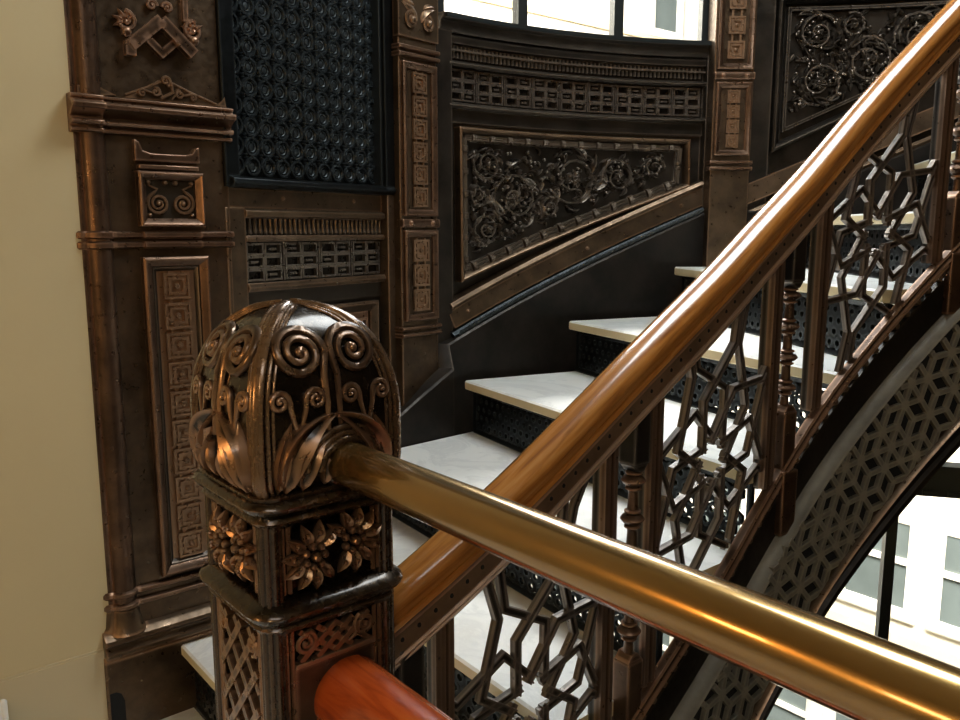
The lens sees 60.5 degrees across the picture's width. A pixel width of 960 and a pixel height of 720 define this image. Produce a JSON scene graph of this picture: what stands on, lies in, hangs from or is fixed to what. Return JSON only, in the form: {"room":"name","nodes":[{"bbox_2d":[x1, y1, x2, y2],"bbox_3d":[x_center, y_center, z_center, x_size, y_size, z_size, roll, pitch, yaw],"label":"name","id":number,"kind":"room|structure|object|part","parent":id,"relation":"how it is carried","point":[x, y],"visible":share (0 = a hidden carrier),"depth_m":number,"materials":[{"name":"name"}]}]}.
{"room":"ornate stairwell","nodes":[
{"label":"ornate stairwell","id":0,"kind":"room"},
{"bbox_2d":[0,0,108,678],"bbox_3d":[-2.079,-0.684,0.819,3.050,3.075,0.100,-7,12,-39],"label":"wall","id":1,"kind":"structure","parent":0,"point":[53,580],"depth_m":1.81,"materials":[{"name":"beige paint"}]},
{"bbox_2d":[0,648,107,719],"bbox_3d":[-2.087,0.946,1.068,3.025,0.228,0.104,-7,12,-39],"label":"baseboard","id":2,"kind":"structure","parent":1,"relation":"attached to","point":[74,688],"depth_m":1.91,"materials":[{"name":"beige paint"}]},
{"bbox_2d":[161,707,203,719],"bbox_3d":[-0.570,1.379,-0.553,3.220,0.120,4.410,-7,12,-39],"label":"floor","id":3,"kind":"structure","parent":0,"point":[190,714],"depth_m":2.08,"materials":[{"name":"white stone"}]},
{"bbox_2d":[0,699,8,719],"bbox_3d":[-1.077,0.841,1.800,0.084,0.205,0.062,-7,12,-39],"label":"radiator","id":4,"kind":"object","parent":3,"relation":"on","point":[4,715],"visible":1,"depth_m":1.79,"materials":[{"name":"white metal"}]},
{"bbox_2d":[63,0,236,719],"bbox_3d":[-0.767,-0.683,1.881,0.382,3.209,0.135,-8,12,-41],"label":"pilaster","id":5,"kind":"object","parent":3,"relation":"on","point":[146,116],"visible":0.91,"depth_m":1.94,"materials":[{"name":"brown metal"}]},
{"bbox_3d":[-0.753,-0.553,1.896,0.366,0.080,0.115,-7,12,-39],"label":"cornice","id":6,"kind":"part","parent":5,"relation":"part of","materials":[{"name":"orange metal"}]},
{"bbox_3d":[-0.767,0.637,2.084,0.376,0.114,0.098,-7,12,-39],"label":"moulding","id":7,"kind":"part","parent":5,"relation":"part of","materials":[{"name":"brown metal"}]},
{"bbox_3d":[-0.727,-0.475,1.915,0.150,0.065,0.022,-7,12,-39],"label":"bracket plate","id":8,"kind":"part","parent":5,"relation":"part of","materials":[{"name":"orange metal"}]},
{"bbox_3d":[-0.723,-0.377,1.930,0.152,0.126,0.027,-7,12,-39],"label":"square frame","id":9,"kind":"part","parent":5,"relation":"part of","materials":[{"name":"orange metal"}]},
{"bbox_3d":[-0.724,0.139,2.016,0.132,0.780,0.115,0,9,0],"label":"panel frame","id":10,"kind":"part","parent":5,"relation":"part of","materials":[{"name":"orange metal"}]},
{"bbox_3d":[-0.729,0.139,2.022,0.112,0.736,0.018,-7,12,-39],"label":"frame","id":11,"kind":"part","parent":5,"relation":"part of","materials":[{"name":"metal"}]},
{"bbox_2d":[181,635,216,719],"bbox_3d":[-0.330,0.850,1.825,0.362,0.180,1.141,-7,11,-36],"label":"stair step","id":12,"kind":"structure","parent":3,"relation":"on","point":[199,653],"depth_m":2.04,"materials":[{"name":"white stone"}]},
{"bbox_2d":[392,516,616,719],"bbox_3d":[-0.083,0.639,2.004,0.340,0.180,1.177,-7,11,-37],"label":"stair step","id":13,"kind":"structure","parent":12,"relation":"on","point":[472,623],"depth_m":1.72,"materials":[{"name":"white stone"}]},
{"bbox_2d":[392,432,730,665],"bbox_3d":[0.154,0.428,2.185,0.416,0.180,1.227,-6,11,-34],"label":"stair step","id":14,"kind":"structure","parent":13,"relation":"on","point":[471,458],"depth_m":2.26,"materials":[{"name":"white stone"}]},
{"bbox_2d":[465,371,754,543],"bbox_3d":[0.440,0.221,2.344,0.432,0.180,1.201,-5,10,-30],"label":"stair step","id":15,"kind":"structure","parent":14,"relation":"on","point":[547,396],"depth_m":2.47,"materials":[{"name":"white stone"}]},
{"bbox_2d":[569,316,846,434],"bbox_3d":[0.769,0.020,2.465,0.477,0.180,1.159,-4,10,-24],"label":"stair step","id":16,"kind":"structure","parent":15,"relation":"on","point":[624,331],"depth_m":2.37,"materials":[{"name":"white stone"}]},
{"bbox_2d":[674,267,912,355],"bbox_3d":[0.940,-0.165,2.478,0.450,0.180,1.221,0,9,0],"label":"stair step","id":17,"kind":"structure","parent":16,"relation":"on","point":[690,274],"depth_m":2.11,"materials":[{"name":"white stone"}]},
{"bbox_2d":[806,211,931,283],"bbox_3d":[1.319,-0.345,2.466,0.437,0.180,1.159,0,9,3],"label":"stair step","id":18,"kind":"structure","parent":17,"relation":"on","point":[915,270],"depth_m":2.29,"materials":[{"name":"white stone"}]},
{"bbox_2d":[912,151,955,210],"bbox_3d":[1.590,-0.514,2.384,0.429,0.180,1.095,2,9,15],"label":"stair step","id":19,"kind":"structure","parent":18,"relation":"on","point":[924,164],"depth_m":2.80,"materials":[{"name":"white stone"}]},
{"bbox_2d":[189,298,402,719],"bbox_3d":[-0.245,0.477,1.153,0.240,1.126,0.240,-8,12,-40],"label":"newel post","id":20,"kind":"object","parent":3,"relation":"on","point":[300,574],"visible":0.98,"depth_m":1.02,"materials":[{"name":"brown metal"}]},
{"bbox_3d":[-0.314,0.675,1.126,0.014,0.692,0.120,-7,12,-39],"label":"lattice panel","id":21,"kind":"part","parent":20,"relation":"part of","materials":[{"name":"brown metal"}]},
{"bbox_3d":[-0.189,0.695,1.119,0.116,0.647,0.014,-7,12,-39],"label":"rail plate","id":22,"kind":"part","parent":20,"relation":"part of","materials":[{"name":"orange metal"}]},
{"bbox_2d":[305,423,384,473],"bbox_3d":[-0.164,0.108,1.019,0.118,0.062,0.015,-8,12,-40],"label":"handrail collar","id":23,"kind":"object","parent":20,"relation":"attached to","point":[322,440],"depth_m":1.00,"materials":[{"name":"brown metal"}]},
{"bbox_2d":[314,655,452,719],"bbox_3d":[0.653,0.594,0.106,0.100,0.100,2.600,-7,12,-39],"label":"rail","id":24,"kind":"object","parent":20,"relation":"attached to","point":[355,687],"visible":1,"depth_m":1.01,"materials":[{"name":"brown wood"}]},
{"bbox_2d":[326,442,959,719],"bbox_3d":[0.651,0.281,0.055,0.072,0.072,2.600,-7,12,-39],"label":"guard rail","id":25,"kind":"object","parent":20,"relation":"attached to","point":[853,673],"visible":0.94,"depth_m":0.61,"materials":[{"name":"gold metal"}]},
{"bbox_2d":[394,0,959,669],"bbox_3d":[0.842,-0.586,1.589,2.302,1.934,0.365,-4,10,-22],"label":"stair handrail","id":26,"kind":"object","parent":20,"relation":"attached to","point":[446,572],"visible":0.94,"depth_m":1.44,"materials":[{"name":"orange wood"}]},
{"bbox_2d":[631,242,959,719],"bbox_3d":[0.868,0.219,1.698,2.434,2.496,0.397,-3,10,-21],"label":"stair stringer","id":27,"kind":"object","parent":3,"relation":"on","point":[888,421],"visible":0.84,"depth_m":1.83,"materials":[{"name":"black metal"}]},
{"bbox_2d":[395,645,424,697],"bbox_3d":[-0.109,0.752,1.247,0.042,0.694,0.040,-7,12,-39],"label":"post","id":28,"kind":"object","parent":27,"relation":"on","point":[410,672],"visible":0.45,"depth_m":1.18,"materials":[{"name":"black metal"}]},
{"bbox_2d":[427,447,618,719],"bbox_3d":[0.077,0.563,1.353,0.376,0.821,0.032,-7,11,-37],"label":"grille","id":29,"kind":"object","parent":27,"relation":"on","point":[597,642],"visible":0.72,"depth_m":1.35,"materials":[{"name":"brown metal"}]},
{"bbox_2d":[612,412,650,719],"bbox_3d":[0.272,0.446,1.483,0.048,0.729,0.049,-7,12,-39],"label":"baluster","id":30,"kind":"object","parent":27,"relation":"on","point":[634,451],"visible":0.69,"depth_m":1.47,"materials":[{"name":"orange metal"}]},
{"bbox_2d":[633,260,785,687],"bbox_3d":[0.449,0.199,1.598,0.401,0.782,0.032,-7,12,-39],"label":"grille","id":31,"kind":"object","parent":27,"relation":"on","point":[760,424],"visible":0.86,"depth_m":1.60,"materials":[{"name":"brown metal"}]},
{"bbox_2d":[774,235,807,535],"bbox_3d":[0.641,0.056,1.723,0.048,0.632,0.049,-6,11,-34],"label":"baluster","id":32,"kind":"object","parent":27,"relation":"on","point":[795,267],"visible":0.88,"depth_m":1.72,"materials":[{"name":"orange metal"}]},
{"bbox_3d":[0.883,0.284,1.706,2.291,2.285,0.332,-3,10,-21],"label":"backing plate","id":33,"kind":"part","parent":27,"relation":"part of","materials":[{"name":"brown metal"}]},
{"bbox_3d":[0.900,0.434,1.750,2.347,2.055,0.390,-3,10,-21],"label":"soffit moulding","id":34,"kind":"part","parent":27,"relation":"part of","materials":[{"name":"metal"}]},
{"bbox_2d":[800,56,959,411],"bbox_3d":[0.874,-0.280,1.800,0.382,0.762,0.033,-4,10,-25],"label":"grille","id":35,"kind":"object","parent":27,"relation":"on","point":[825,258],"visible":0.91,"depth_m":1.80,"materials":[{"name":"brown metal"}]},
{"bbox_2d":[942,59,959,313],"bbox_3d":[1.086,-0.417,1.866,0.048,0.624,0.049,-3,9,-17],"label":"baluster","id":36,"kind":"object","parent":27,"relation":"on","point":[951,296],"visible":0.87,"depth_m":1.87,"materials":[{"name":"orange metal"}]},
{"bbox_2d":[766,0,959,201],"bbox_3d":[1.707,-1.166,2.932,1.739,2.584,0.215,3,9,16],"label":"wall","id":37,"kind":"structure","parent":0,"point":[800,150],"depth_m":3.06,"materials":[{"name":"metal"}]},
{"bbox_2d":[747,0,959,210],"bbox_3d":[1.659,-1.446,2.836,1.558,1.999,0.179,3,9,16],"label":"carved wall panel","id":38,"kind":"object","parent":37,"relation":"attached to","point":[761,185],"visible":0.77,"depth_m":3.03,"materials":[{"name":"metal"}]},
{"bbox_3d":[1.642,-0.850,2.942,1.430,0.705,0.165,2,9,15],"label":"sloped rail","id":39,"kind":"part","parent":38,"relation":"part of","materials":[{"name":"brown wood"}]},
{"bbox_3d":[2.881,0.367,0.338,0.837,5.000,4.953,0,9,0],"label":"wall","id":40,"kind":"structure","parent":0,"visible":0},
{"bbox_2d":[618,397,959,639],"bbox_3d":[1.661,1.133,3.173,2.458,2.600,0.355,2,9,14],"label":"window","id":41,"kind":"structure","parent":40,"relation":"in","point":[945,483],"depth_m":3.25,"materials":[{"name":"black metal"}]},
{"bbox_3d":[-0.503,-0.609,2.341,0.500,3.500,0.703,0,9,0],"label":"wall","id":42,"kind":"structure","parent":0,"visible":0},
{"bbox_2d":[215,0,395,194],"bbox_3d":[-0.445,-1.399,2.159,0.070,1.881,0.690,6,11,33],"label":"screen","id":43,"kind":"object","parent":42,"relation":"attached to","point":[308,84],"visible":0.99,"depth_m":2.25,"materials":[{"name":"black metal"}]},
{"bbox_2d":[225,187,396,378],"bbox_3d":[-0.448,0.222,2.419,0.060,1.435,0.690,6,11,33],"label":"carved wall panel","id":44,"kind":"object","parent":42,"relation":"attached to","point":[335,249],"visible":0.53,"depth_m":2.32,"materials":[{"name":"brown metal"}]},
{"bbox_3d":[-0.453,-0.315,2.327,0.040,0.212,0.555,6,11,33],"label":"ledge moulding","id":45,"kind":"part","parent":44,"relation":"part of","materials":[{"name":"brown metal"}]},
{"bbox_3d":[-0.452,0.192,2.401,0.028,0.700,0.485,6,11,33],"label":"frame","id":46,"kind":"part","parent":44,"relation":"part of","materials":[{"name":"brown metal"}]},
{"bbox_2d":[391,0,441,405],"bbox_3d":[-0.217,-0.819,2.550,0.124,3.150,0.174,8,12,40],"label":"pilaster","id":47,"kind":"object","parent":42,"relation":"attached to","point":[414,53],"visible":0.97,"depth_m":2.56,"materials":[{"name":"brown metal"}]},
{"bbox_3d":[-0.185,-0.677,2.545,0.017,0.458,0.146,8,12,40],"label":"panel frame","id":48,"kind":"part","parent":47,"relation":"part of","materials":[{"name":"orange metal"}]},
{"bbox_3d":[-0.185,-0.268,2.609,0.017,0.283,0.146,8,12,40],"label":"panel frame","id":49,"kind":"part","parent":47,"relation":"part of","materials":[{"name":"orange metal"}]},
{"bbox_2d":[400,136,956,447],"bbox_3d":[0.730,0.150,2.825,3.070,2.409,0.733,-2,9,-14],"label":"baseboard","id":50,"kind":"structure","parent":42,"relation":"attached to","point":[532,335],"depth_m":2.96,"materials":[{"name":"metal"}]},
{"label":"outside","id":51,"kind":"structure","parent":0,"visible":0},
{"bbox_2d":[530,388,959,719],"bbox_3d":[5.918,4.893,11.394,0.680,13.200,14.540,-7,12,-39],"label":"building","id":52,"kind":"structure","parent":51,"point":[925,606],"depth_m":10.84,"materials":[{"name":"stone"}]},
{"bbox_3d":[3.026,5.020,14.523,0.032,1.170,0.800,-7,12,-39],"label":"pane","id":53,"kind":"part","parent":52,"relation":"part of","materials":[{"name":"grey glass"}]},
{"bbox_3d":[3.826,2.405,13.136,0.032,1.170,0.800,-7,12,-39],"label":"pane","id":54,"kind":"part","parent":52,"relation":"part of","materials":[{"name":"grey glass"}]},
{"bbox_3d":[4.626,5.320,12.626,0.032,1.170,0.800,-7,12,-39],"label":"pane","id":55,"kind":"part","parent":52,"relation":"part of","materials":[{"name":"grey glass"}]},
{"bbox_3d":[5.426,5.471,11.677,0.032,1.170,0.800,-7,12,-39],"label":"pane","id":56,"kind":"part","parent":52,"relation":"part of","materials":[{"name":"grey glass"}]},
{"bbox_3d":[5.426,2.705,11.239,0.032,1.170,0.800,-7,12,-39],"label":"pane","id":57,"kind":"part","parent":52,"relation":"part of","materials":[{"name":"grey glass"}]},
{"bbox_3d":[6.227,2.855,10.291,0.032,1.170,0.800,-7,12,-39],"label":"pane","id":58,"kind":"part","parent":52,"relation":"part of","materials":[{"name":"grey glass"}]},
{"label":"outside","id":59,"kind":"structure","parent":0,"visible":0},
{"bbox_2d":[444,0,698,39],"bbox_3d":[-2.086,-3.188,11.915,22.500,13.000,0.680,-7,12,-39],"label":"building","id":60,"kind":"structure","parent":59,"point":[659,19],"depth_m":14.62,"materials":[{"name":"stone"}]},
{"bbox_3d":[3.556,-7.180,15.705,0.660,1.700,0.032,-7,12,-39],"label":"pane","id":61,"kind":"part","parent":60,"relation":"part of","materials":[{"name":"grey glass"}]},
{"bbox_3d":[0.357,-0.337,2.985,1.133,1.578,0.522,0,9,0],"label":"wall","id":62,"kind":"structure","parent":0,"visible":0},
{"bbox_2d":[436,11,709,343],"bbox_3d":[0.360,-0.585,2.933,1.178,1.107,0.170,-4,10,-23],"label":"carved wall panel","id":63,"kind":"object","parent":62,"relation":"attached to","point":[558,155],"visible":0.96,"depth_m":2.90,"materials":[{"name":"metal"}]},
{"bbox_3d":[0.341,-0.546,2.942,0.943,0.508,0.095,-4,10,-23],"label":"panel frame","id":64,"kind":"part","parent":63,"relation":"part of","materials":[{"name":"brown metal"}]},
{"bbox_3d":[0.333,-0.550,2.946,0.886,0.462,0.085,-4,10,-23],"label":"bead moulding","id":65,"kind":"part","parent":63,"relation":"part of","materials":[{"name":"metal"}]},
{"bbox_3d":[0.360,-1.091,2.853,1.151,0.082,0.170,-4,10,-23],"label":"sill moulding","id":66,"kind":"part","parent":63,"relation":"part of","materials":[{"name":"metal"}]},
{"bbox_3d":[0.360,-0.401,2.963,1.087,0.521,0.129,-4,10,-23],"label":"sloped rail","id":67,"kind":"part","parent":63,"relation":"part of","materials":[{"name":"brown wood"}]},
{"bbox_3d":[0.362,-0.335,2.968,1.071,0.454,0.141,-4,10,-22],"label":"rope moulding","id":68,"kind":"part","parent":63,"relation":"part of","materials":[{"name":"brown metal"}]},
{"bbox_3d":[0.344,-0.951,2.874,1.033,0.202,0.120,-4,10,-23],"label":"ledge moulding","id":69,"kind":"part","parent":63,"relation":"part of","materials":[{"name":"metal"}]},
{"bbox_2d":[438,0,711,45],"bbox_3d":[0.354,-1.624,2.770,1.167,1.028,0.183,-4,10,-23],"label":"window","id":70,"kind":"structure","parent":62,"relation":"in","point":[519,7],"depth_m":2.89,"materials":[{"name":"black metal"}]},
{"bbox_2d":[702,0,757,266],"bbox_3d":[0.908,-1.285,2.938,0.159,2.350,0.122,0,9,0],"label":"pilaster","id":71,"kind":"object","parent":62,"relation":"attached to","point":[732,24],"visible":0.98,"depth_m":2.96,"materials":[{"name":"brown metal"}]},
{"bbox_3d":[0.908,-0.866,2.957,0.129,0.255,0.017,0,9,-2],"label":"panel frame","id":72,"kind":"part","parent":71,"relation":"part of","materials":[{"name":"orange metal"}]},
{"bbox_3d":[0.908,-1.307,2.887,0.129,0.551,0.017,0,9,-2],"label":"panel frame","id":73,"kind":"part","parent":71,"relation":"part of","materials":[{"name":"orange metal"}]}
]}

